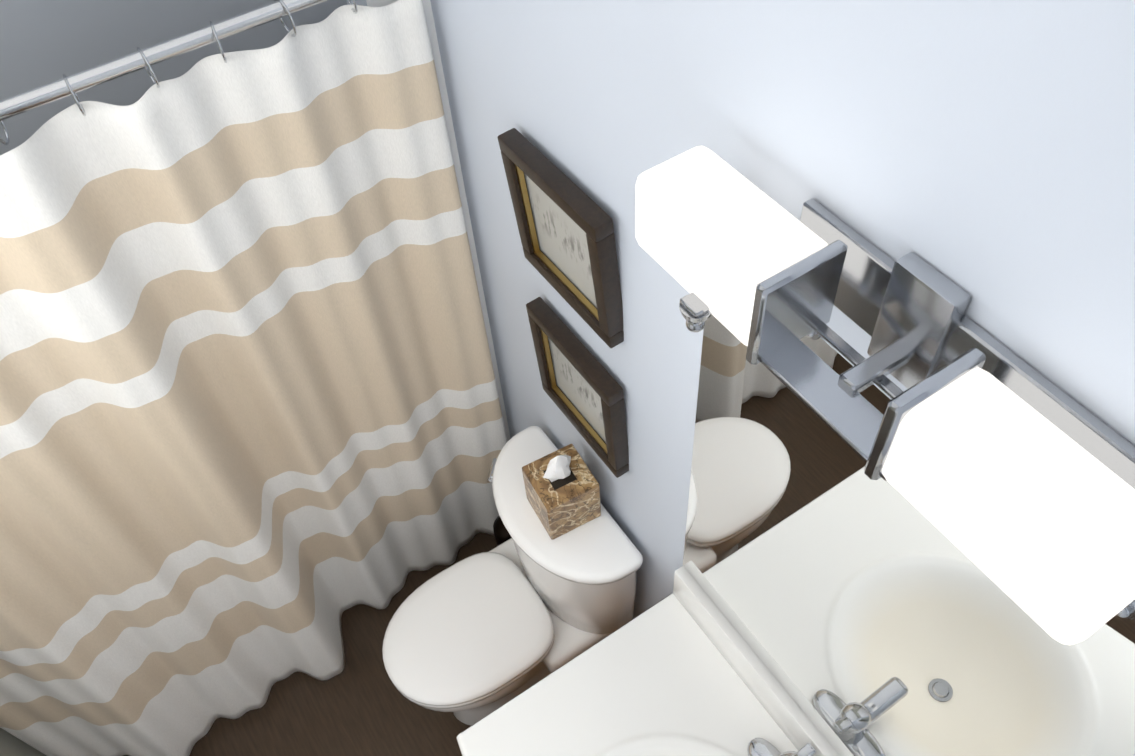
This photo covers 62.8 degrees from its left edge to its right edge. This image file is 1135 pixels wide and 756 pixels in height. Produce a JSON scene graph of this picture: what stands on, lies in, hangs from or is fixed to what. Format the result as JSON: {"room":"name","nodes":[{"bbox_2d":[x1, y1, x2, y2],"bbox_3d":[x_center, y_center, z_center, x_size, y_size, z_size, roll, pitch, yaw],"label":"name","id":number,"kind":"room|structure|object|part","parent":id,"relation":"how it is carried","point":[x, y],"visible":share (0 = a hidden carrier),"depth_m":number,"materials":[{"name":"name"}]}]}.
{"room":"bathroom","nodes":[
{"label":"bathroom","id":0,"kind":"room"},
{"bbox_2d":[0,728,46,755],"bbox_3d":[-0.940,0.903,0.719,0.120,3.150,3.440,-29,55,-18],"label":"wall","id":1,"kind":"structure","parent":0,"point":[11,745],"depth_m":2.45,"materials":[{"name":"paint"}]},
{"bbox_2d":[0,0,347,154],"bbox_3d":[-1.162,-0.533,1.868,1.524,3.150,0.120,-29,55,-18],"label":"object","id":2,"kind":"structure","parent":0,"point":[43,42],"depth_m":1.85,"materials":[{"name":"paint"}]},
{"bbox_2d":[124,532,496,755],"bbox_3d":[-0.163,1.531,2.241,1.764,0.100,3.440,-29,55,-18],"label":"floor","id":3,"kind":"structure","parent":0,"point":[360,704],"depth_m":2.66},
{"bbox_2d":[493,516,511,545],"bbox_3d":[-0.170,0.449,2.759,0.100,0.425,0.100,-29,55,-18],"label":"toilet brush","id":4,"kind":"object","parent":3,"relation":"on","point":[501,534],"visible":0.19,"depth_m":2.73,"materials":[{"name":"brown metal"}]},
{"bbox_2d":[382,426,642,725],"bbox_3d":[-0.176,0.621,2.396,0.610,0.785,0.478,-29,55,-18],"label":"toilet","id":5,"kind":"object","parent":3,"relation":"on","point":[472,640],"visible":0.77,"depth_m":2.25,"materials":[{"name":"white ceramic"}]},
{"bbox_2d":[522,444,600,539],"bbox_3d":[-0.015,0.232,2.056,0.128,0.210,0.128,-25,54,-15],"label":"tissue box","id":6,"kind":"object","parent":5,"relation":"on","point":[562,488],"visible":1,"depth_m":2.03,"materials":[{"name":"stone"}]},
{"bbox_2d":[457,566,839,755],"bbox_3d":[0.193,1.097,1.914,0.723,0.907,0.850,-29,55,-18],"label":"countertop","id":7,"kind":"structure","parent":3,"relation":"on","point":[682,669],"depth_m":1.83,"materials":[{"name":"white stone"}]},
{"bbox_2d":[726,737,819,755],"bbox_3d":[0.367,0.734,1.678,0.184,0.108,0.176,-29,55,-18],"label":"faucet","id":8,"kind":"object","parent":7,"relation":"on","point":[745,746],"depth_m":1.76,"materials":[{"name":"silver metal"}]},
{"bbox_2d":[347,0,1134,618],"bbox_3d":[0.433,0.148,1.216,0.120,3.150,3.440,-29,55,-18],"label":"wall","id":9,"kind":"structure","parent":0,"point":[981,152],"depth_m":0.93,"materials":[{"name":"paint"}]},
{"bbox_2d":[0,0,509,755],"bbox_3d":[-0.801,0.225,2.023,1.524,1.878,0.217,-29,55,-18],"label":"shower curtain","id":10,"kind":"object","parent":9,"relation":"attached to","point":[254,434],"visible":1,"depth_m":1.90,"materials":[{"name":"fabric"}]},
{"bbox_3d":[-0.871,-0.354,1.337,1.524,0.078,0.064,-29,55,-18],"label":"curtain rail rod","id":11,"kind":"part","parent":10,"relation":"part of","materials":[{"name":"silver metal"}]},
{"bbox_2d":[497,128,623,347],"bbox_3d":[-0.007,-0.235,1.585,0.036,0.290,0.290,-31,55,-14],"label":"picture frame","id":12,"kind":"object","parent":9,"relation":"attached to","point":[565,228],"visible":0.96,"depth_m":1.56,"materials":[{"name":"brown wood"}]},
{"bbox_2d":[526,297,628,477],"bbox_3d":[0.024,0.022,1.891,0.036,0.290,0.290,-31,56,-15],"label":"picture frame","id":13,"kind":"object","parent":9,"relation":"attached to","point":[582,388],"visible":0.98,"depth_m":1.86,"materials":[{"name":"brown wood"}]},
{"bbox_2d":[635,146,1134,644],"bbox_3d":[0.321,0.040,0.884,0.169,0.192,0.730,-29,55,-18],"label":"sconce","id":14,"kind":"object","parent":9,"relation":"attached to","point":[1007,471],"visible":1,"depth_m":0.85,"materials":[{"name":"white glass"}]},
{"bbox_2d":[683,314,1134,755],"bbox_3d":[0.438,0.371,1.308,0.019,0.916,0.850,-29,55,-18],"label":"mirror","id":15,"kind":"object","parent":9,"relation":"attached to","point":[863,613],"visible":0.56,"depth_m":1.27,"materials":[{"name":"clear glass"}]}
]}

